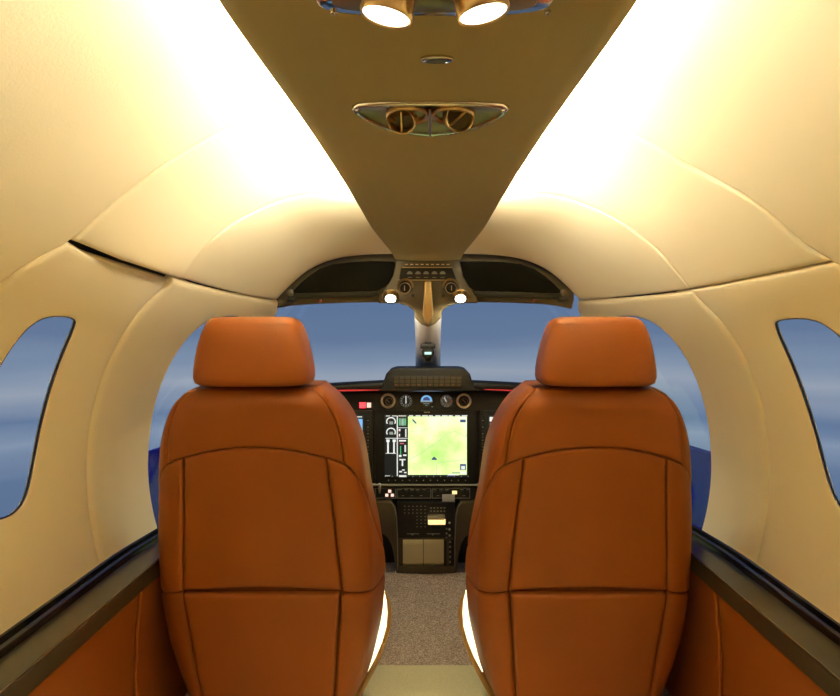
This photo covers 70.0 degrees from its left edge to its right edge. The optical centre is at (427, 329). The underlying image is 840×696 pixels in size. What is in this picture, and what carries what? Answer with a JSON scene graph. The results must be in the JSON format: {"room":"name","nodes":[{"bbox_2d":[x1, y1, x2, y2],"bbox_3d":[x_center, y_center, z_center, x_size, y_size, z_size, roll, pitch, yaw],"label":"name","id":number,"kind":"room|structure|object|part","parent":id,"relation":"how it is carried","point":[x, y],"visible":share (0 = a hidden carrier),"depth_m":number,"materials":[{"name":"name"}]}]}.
{"room":"aircraft cabin","nodes":[
{"label":"aircraft cabin","id":0,"kind":"room"},
{"bbox_2d":[0,0,391,634],"bbox_3d":[-0.380,0.116,0.660,0.760,1.132,4.020,0,0,0],"label":"wall","id":1,"kind":"structure","parent":0,"point":[158,182],"depth_m":1.07,"materials":[{"name":"beige plastic"}]},
{"bbox_2d":[0,316,75,518],"bbox_3d":[-0.694,0.150,1.036,0.086,0.356,0.180,0,0,0],"label":"window","id":2,"kind":"structure","parent":1,"relation":"in","point":[74,321],"depth_m":1.11,"materials":[{"name":"glass"}]},
{"bbox_2d":[0,528,159,695],"bbox_3d":[-0.630,0.528,0.210,0.148,0.052,3.020,0,0,0],"label":"ledge","id":3,"kind":"object","parent":1,"relation":"attached to","point":[32,649],"visible":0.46,"depth_m":1.08,"materials":[{"name":"paint"}]},
{"bbox_3d":[-0.689,0.524,-0.015,0.031,0.044,2.570,0,0,0],"label":"rail","id":4,"kind":"part","parent":3,"relation":"part of","materials":[{"name":"black plastic"}]},
{"bbox_3d":[-0.609,0.517,-0.015,0.003,0.002,2.570,0,0,0],"label":"edge trim","id":5,"kind":"part","parent":3,"relation":"part of","materials":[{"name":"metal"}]},
{"bbox_3d":[-0.666,0.524,1.496,0.047,0.044,0.459,0,0,8],"label":"rail","id":6,"kind":"part","parent":3,"relation":"part of","materials":[{"name":"black plastic"}]},
{"bbox_3d":[-0.662,0.264,1.101,0.162,0.820,0.540,0,0,0],"label":"lining panel","id":7,"kind":"part","parent":1,"relation":"part of","materials":[{"name":"beige leather"}]},
{"bbox_2d":[28,575,187,695],"bbox_3d":[-0.625,0.742,0.425,0.032,0.372,3.450,0,0,0],"label":"panel","id":8,"kind":"object","parent":1,"relation":"attached to","point":[132,654],"visible":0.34,"depth_m":1.24,"materials":[{"name":"leather"}]},
{"bbox_3d":[-0.386,0.118,-0.166,0.731,1.118,2.369,0,0,0],"label":"lining panel","id":9,"kind":"part","parent":1,"relation":"part of","materials":[{"name":"beige leather"}]},
{"bbox_2d":[148,447,159,527],"bbox_3d":[-0.628,0.476,1.764,0.104,0.323,0.645,0,0,18],"label":"panel","id":10,"kind":"object","parent":1,"relation":"attached to","point":[153,455],"visible":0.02,"depth_m":1.56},
{"bbox_3d":[-0.588,0.273,1.744,0.160,0.811,0.957,0,0,14],"label":"lining panel","id":11,"kind":"part","parent":1,"relation":"part of","materials":[{"name":"beige leather"}]},
{"bbox_3d":[-0.306,-0.282,1.287,0.575,0.327,0.640,0,0,0],"label":"lining panel","id":12,"kind":"part","parent":1,"relation":"part of","materials":[{"name":"beige leather"}]},
{"bbox_3d":[-0.310,-0.230,1.629,0.587,0.273,0.478,0,0,0],"label":"lining panel","id":13,"kind":"part","parent":1,"relation":"part of","materials":[{"name":"beige leather"}]},
{"bbox_2d":[285,261,394,301],"bbox_3d":[-0.272,-0.151,1.869,0.344,0.129,0.035,0,0,0],"label":"sun visor","id":14,"kind":"object","parent":1,"relation":"attached to","point":[364,278],"visible":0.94,"depth_m":1.87,"materials":[{"name":"black plastic"}]},
{"bbox_2d":[276,254,573,326],"bbox_3d":[-0.011,-0.146,1.900,0.939,0.273,0.030,0,0,0],"label":"trim","id":15,"kind":"structure","parent":1,"relation":"attached to","point":[282,299],"depth_m":1.89,"materials":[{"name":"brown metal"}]},
{"bbox_2d":[382,499,468,562],"bbox_3d":[0.000,0.705,2.410,1.000,0.450,0.020,0,0,0],"label":"trim","id":16,"kind":"structure","parent":1,"relation":"attached to","point":[388,551],"depth_m":2.40,"materials":[{"name":"black plastic"}]},
{"bbox_2d":[415,318,440,365],"bbox_3d":[0.000,0.068,2.192,0.104,0.285,0.606,0,0,0],"label":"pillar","id":17,"kind":"structure","parent":1,"relation":"attached to","point":[423,334],"depth_m":2.08,"materials":[{"name":"white plastic"}]},
{"bbox_2d":[421,342,434,361],"bbox_3d":[0.000,0.069,2.096,0.052,0.083,0.078,0,0,0],"label":"magnetic compass","id":18,"kind":"object","parent":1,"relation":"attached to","point":[427,352],"visible":0.94,"depth_m":2.07,"materials":[{"name":"black plastic"}]},
{"bbox_2d":[460,261,568,301],"bbox_3d":[0.266,-0.151,1.877,0.345,0.129,0.032,0,0,3],"label":"sun visor","id":19,"kind":"object","parent":1,"relation":"attached to","point":[487,278],"visible":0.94,"depth_m":1.87,"materials":[{"name":"black plastic"}]},
{"bbox_2d":[219,0,636,260],"bbox_3d":[0.000,-0.293,0.247,0.476,0.161,3.194,0,0,0],"label":"ceiling","id":20,"kind":"structure","parent":0,"point":[425,198],"depth_m":0.87,"materials":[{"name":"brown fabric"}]},
{"bbox_2d":[378,260,477,325],"bbox_3d":[0.000,-0.117,1.843,0.308,0.211,0.055,0,0,0],"label":"console","id":21,"kind":"object","parent":20,"relation":"attached to","point":[427,287],"visible":1,"depth_m":1.85,"materials":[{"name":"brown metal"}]},
{"bbox_2d":[383,289,397,303],"bbox_3d":[-0.115,-0.103,1.839,0.049,0.046,0.046,0,0,0],"label":"spot lamp","id":22,"kind":"object","parent":21,"relation":"attached to","point":[390,296],"depth_m":1.83,"materials":[{"name":"beige metal"}]},
{"bbox_2d":[397,278,413,294],"bbox_3d":[-0.070,-0.134,1.847,0.051,0.050,0.018,0,0,-7],"label":"air vent","id":23,"kind":"object","parent":21,"relation":"attached to","point":[405,286],"depth_m":1.85,"materials":[{"name":"black plastic"}]},
{"bbox_3d":[-0.002,-0.172,1.850,0.175,0.037,0.006,0,0,0],"label":"switch panel","id":24,"kind":"part","parent":21,"relation":"part of","materials":[{"name":"black plastic"}]},
{"bbox_3d":[0.000,-0.084,1.846,0.034,0.132,0.020,0,0,0],"label":"grab handle","id":25,"kind":"part","parent":21,"relation":"part of","materials":[{"name":"beige metal"}]},
{"bbox_2d":[442,278,458,294],"bbox_3d":[0.070,-0.134,1.847,0.051,0.050,0.018,0,0,7],"label":"air vent","id":26,"kind":"object","parent":21,"relation":"attached to","point":[450,286],"depth_m":1.85,"materials":[{"name":"black plastic"}]},
{"bbox_2d":[453,289,467,303],"bbox_3d":[0.100,-0.103,1.839,0.049,0.046,0.046,0,0,0],"label":"spot lamp","id":27,"kind":"object","parent":21,"relation":"attached to","point":[460,296],"depth_m":1.83,"materials":[{"name":"beige metal"}]},
{"bbox_2d":[352,101,508,137],"bbox_3d":[0.004,-0.342,0.982,0.244,0.053,0.141,0,0,0],"label":"ceiling vent","id":28,"kind":"object","parent":20,"relation":"in","point":[429,119],"visible":0.98,"depth_m":0.96,"materials":[{"name":"silver metal"}]},
{"bbox_2d":[316,0,552,29],"bbox_3d":[0.007,-0.333,0.619,0.255,0.052,0.098,0,0,0],"label":"light","id":29,"kind":"object","parent":20,"relation":"attached to","point":[390,14],"visible":1,"depth_m":0.61,"materials":[{"name":"silver metal"}]},
{"bbox_3d":[0.007,-0.352,0.634,0.254,0.008,0.068,0,0,0],"label":"chrome plate","id":30,"kind":"part","parent":29,"relation":"part of","materials":[{"name":"silver metal"}]},
{"bbox_2d":[420,54,453,63],"bbox_3d":[0.012,-0.351,0.778,0.043,0.007,0.020,0,0,0],"label":"light","id":31,"kind":"object","parent":20,"relation":"attached to","point":[434,58],"depth_m":0.77,"materials":[{"name":"silver metal"}]},
{"bbox_2d":[185,563,670,695],"bbox_3d":[0.000,0.940,0.675,1.320,0.020,4.150,0,0,0],"label":"floor","id":32,"kind":"structure","parent":0,"point":[424,630],"depth_m":1.93,"materials":[{"name":"carpet"}]},
{"bbox_2d":[158,317,391,695],"bbox_3d":[-0.344,0.455,1.577,0.511,0.966,0.755,0,0,2],"label":"seat","id":33,"kind":"object","parent":32,"relation":"on","point":[272,556],"visible":1,"depth_m":1.29,"materials":[{"name":"leather"}]},
{"bbox_3d":[-0.543,0.325,1.357,0.123,0.406,0.213,0,0,0],"label":"shoulder panel","id":34,"kind":"part","parent":33,"relation":"part of","materials":[{"name":"leather"}]},
{"bbox_3d":[-0.365,0.203,1.257,0.371,0.162,0.058,0,0,0],"label":"yoke panel","id":35,"kind":"part","parent":33,"relation":"part of","materials":[{"name":"leather"}]},
{"bbox_3d":[-0.356,0.511,1.414,0.482,0.780,0.344,0,0,0],"label":"backrest","id":36,"kind":"part","parent":33,"relation":"part of","materials":[{"name":"brown leather"}]},
{"bbox_3d":[-0.365,0.408,1.293,0.349,0.330,0.082,0,0,0],"label":"panel","id":37,"kind":"part","parent":33,"relation":"part of","materials":[{"name":"leather"}]},
{"bbox_3d":[-0.179,0.325,1.360,0.139,0.407,0.218,0,0,0],"label":"shoulder panel","id":38,"kind":"part","parent":33,"relation":"part of","materials":[{"name":"leather"}]},
{"bbox_3d":[-0.138,0.796,1.517,0.094,0.268,0.019,0,0,0],"label":"shield trim","id":39,"kind":"part","parent":33,"relation":"part of","materials":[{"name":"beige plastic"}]},
{"bbox_2d":[376,499,474,573],"bbox_3d":[-0.006,0.777,2.366,0.475,0.316,0.419,0,0,0],"label":"pedestal","id":40,"kind":"object","parent":32,"relation":"on","point":[426,536],"visible":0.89,"depth_m":2.22,"materials":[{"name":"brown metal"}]},
{"bbox_3d":[-0.178,0.778,2.280,0.131,0.314,0.238,0,0,0],"label":"cheek panel","id":41,"kind":"part","parent":40,"relation":"part of","materials":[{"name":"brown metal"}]},
{"bbox_3d":[-0.057,0.838,2.259,0.078,0.119,0.057,0,0,0],"label":"storage door","id":42,"kind":"part","parent":40,"relation":"part of","materials":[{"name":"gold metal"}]},
{"bbox_2d":[330,366,521,501],"bbox_3d":[-0.007,0.378,2.355,1.203,0.490,0.530,0,0,0],"label":"panel","id":43,"kind":"object","parent":40,"relation":"on","point":[425,428],"visible":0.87,"depth_m":2.19,"materials":[{"name":"black plastic"}]},
{"bbox_2d":[338,390,371,390],"bbox_3d":[-0.279,0.214,2.118,0.219,0.007,0.006,0,0,0],"label":"light","id":44,"kind":"object","parent":43,"relation":"attached to","point":[338,390],"depth_m":2.12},
{"bbox_2d":[359,402,365,407],"bbox_3d":[-0.240,0.275,2.197,0.022,0.020,0.004,0,0,0],"label":"warning light","id":45,"kind":"object","parent":43,"relation":"on","point":[361,404],"depth_m":2.19,"materials":[{"name":"red plastic"}]},
{"bbox_2d":[380,393,395,407],"bbox_3d":[-0.146,0.259,2.193,0.056,0.056,0.009,0,0,0],"label":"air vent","id":46,"kind":"object","parent":43,"relation":"attached to","point":[387,400],"depth_m":2.20,"materials":[{"name":"gold metal"}]},
{"bbox_3d":[-0.112,0.422,2.184,0.004,0.218,0.001,0,0,0],"label":"screen frame","id":47,"kind":"part","parent":43,"relation":"part of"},
{"bbox_2d":[379,366,478,390],"bbox_3d":[0.004,0.173,2.152,0.351,0.080,0.126,0,0,0],"label":"hood","id":48,"kind":"object","parent":43,"relation":"attached to","point":[399,378],"depth_m":2.09,"materials":[{"name":"black plastic"}]},
{"bbox_2d":[456,393,471,407],"bbox_3d":[0.131,0.259,2.193,0.056,0.056,0.009,0,0,0],"label":"outlet","id":49,"kind":"object","parent":43,"relation":"attached to","point":[463,400],"depth_m":2.20,"materials":[{"name":"gold metal"}]},
{"bbox_3d":[-0.008,0.843,2.264,0.206,0.141,0.071,0,0,0],"label":"door frame","id":50,"kind":"part","parent":40,"relation":"part of","materials":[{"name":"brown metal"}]},
{"bbox_3d":[-0.006,0.913,2.310,0.225,0.034,0.062,0,0,0],"label":"kick plate","id":51,"kind":"part","parent":40,"relation":"part of","materials":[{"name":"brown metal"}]},
{"bbox_3d":[0.022,0.838,2.259,0.077,0.119,0.057,0,0,0],"label":"storage door","id":52,"kind":"part","parent":40,"relation":"part of","materials":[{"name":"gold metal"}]},
{"bbox_3d":[0.029,0.723,2.211,0.037,0.026,0.029,0,0,0],"label":"lever stem","id":53,"kind":"part","parent":40,"relation":"part of","materials":[{"name":"black plastic"}]},
{"bbox_2d":[428,520,444,524],"bbox_3d":[0.032,0.697,2.184,0.064,0.021,0.027,0,0,0],"label":"light","id":54,"kind":"object","parent":40,"relation":"attached to","point":[430,522],"depth_m":2.17,"materials":[{"name":"yellow plastic"}]},
{"bbox_3d":[0.166,0.778,2.280,0.131,0.314,0.238,0,0,0],"label":"cheek panel","id":55,"kind":"part","parent":40,"relation":"part of","materials":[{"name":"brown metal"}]},
{"bbox_2d":[363,665,488,695],"bbox_3d":[0.000,0.926,0.177,1.160,0.005,2.955,0,0,0],"label":"carpet","id":56,"kind":"object","parent":32,"relation":"on","point":[386,680],"visible":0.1,"depth_m":1.58,"materials":[{"name":"beige carpet"}]},
{"bbox_2d":[458,317,691,695],"bbox_3d":[0.334,0.455,1.577,0.526,0.966,0.755,0,0,0],"label":"seat","id":57,"kind":"object","parent":32,"relation":"on","point":[578,561],"visible":1,"depth_m":1.29,"materials":[{"name":"leather"}]},
{"bbox_3d":[0.123,0.796,1.517,0.094,0.268,0.019,0,0,0],"label":"shield trim","id":58,"kind":"part","parent":57,"relation":"part of","materials":[{"name":"white plastic"}]},
{"bbox_3d":[0.166,0.325,1.360,0.139,0.407,0.218,0,0,0],"label":"shoulder panel","id":59,"kind":"part","parent":57,"relation":"part of","materials":[{"name":"leather"}]},
{"bbox_3d":[0.352,0.408,1.293,0.349,0.330,0.082,0,0,0],"label":"panel","id":60,"kind":"part","parent":57,"relation":"part of","materials":[{"name":"leather"}]},
{"bbox_3d":[0.348,0.511,1.414,0.492,0.780,0.346,0,0,0],"label":"backrest","id":61,"kind":"part","parent":57,"relation":"part of","materials":[{"name":"brown leather"}]},
{"bbox_3d":[0.352,0.203,1.257,0.371,0.162,0.058,0,0,0],"label":"yoke panel","id":62,"kind":"part","parent":57,"relation":"part of","materials":[{"name":"leather"}]},
{"bbox_3d":[0.530,0.325,1.357,0.123,0.406,0.213,0,0,0],"label":"shoulder panel","id":63,"kind":"part","parent":57,"relation":"part of","materials":[{"name":"leather"}]},
{"bbox_2d":[464,0,839,622],"bbox_3d":[0.380,0.116,0.660,0.760,1.132,4.020,0,0,0],"label":"wall","id":64,"kind":"structure","parent":0,"point":[688,183],"depth_m":1.10,"materials":[{"name":"beige plastic"}]},
{"bbox_3d":[0.321,-0.230,1.629,0.608,0.274,0.478,0,0,0],"label":"lining panel","id":65,"kind":"part","parent":64,"relation":"part of","materials":[{"name":"beige leather"}]},
{"bbox_3d":[0.324,-0.271,1.252,0.610,0.349,0.710,0,0,0],"label":"lining panel","id":66,"kind":"part","parent":64,"relation":"part of","materials":[{"name":"beige leather"}]},
{"bbox_3d":[0.586,0.288,1.743,0.147,0.781,0.959,0,0,-15],"label":"lining panel","id":67,"kind":"part","parent":64,"relation":"part of","materials":[{"name":"beige leather"}]},
{"bbox_2d":[690,445,710,529],"bbox_3d":[0.628,0.476,1.764,0.104,0.323,0.645,0,0,-18],"label":"panel","id":68,"kind":"object","parent":64,"relation":"attached to","point":[700,458],"visible":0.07,"depth_m":1.57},
{"bbox_3d":[0.386,0.118,-0.161,0.731,1.118,2.379,0,0,0],"label":"lining panel","id":69,"kind":"part","parent":64,"relation":"part of","materials":[{"name":"beige leather"}]},
{"bbox_2d":[665,570,827,695],"bbox_3d":[0.625,0.742,0.425,0.032,0.372,3.450,0,0,0],"label":"panel","id":70,"kind":"object","parent":64,"relation":"attached to","point":[719,653],"visible":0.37,"depth_m":1.26,"materials":[{"name":"leather"}]},
{"bbox_2d":[690,525,839,695],"bbox_3d":[0.630,0.528,0.210,0.148,0.052,3.020,0,0,0],"label":"ledge","id":71,"kind":"object","parent":64,"relation":"attached to","point":[806,635],"visible":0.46,"depth_m":1.12,"materials":[{"name":"paint"}]},
{"bbox_3d":[0.594,0.517,1.496,0.025,0.002,0.453,0,0,-6],"label":"edge trim","id":72,"kind":"part","parent":71,"relation":"part of","materials":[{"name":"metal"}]},
{"bbox_3d":[0.665,0.524,1.496,0.047,0.044,0.459,0,0,-8],"label":"rail","id":73,"kind":"part","parent":71,"relation":"part of","materials":[{"name":"black plastic"}]},
{"bbox_3d":[0.609,0.517,-0.015,0.003,0.002,2.570,0,0,0],"label":"edge trim","id":74,"kind":"part","parent":71,"relation":"part of","materials":[{"name":"metal"}]},
{"bbox_3d":[0.689,0.524,-0.015,0.031,0.044,2.570,0,0,0],"label":"rail","id":75,"kind":"part","parent":71,"relation":"part of","materials":[{"name":"black plastic"}]},
{"bbox_3d":[0.676,0.284,1.124,0.134,0.780,0.526,0,0,0],"label":"lining panel","id":76,"kind":"part","parent":64,"relation":"part of","materials":[{"name":"beige plastic"}]},
{"bbox_2d":[775,318,839,506],"bbox_3d":[0.695,0.150,1.037,0.084,0.348,0.219,0,0,0],"label":"window frame","id":77,"kind":"structure","parent":64,"relation":"in","point":[776,322],"depth_m":1.12,"materials":[{"name":"black plastic"}]}
]}

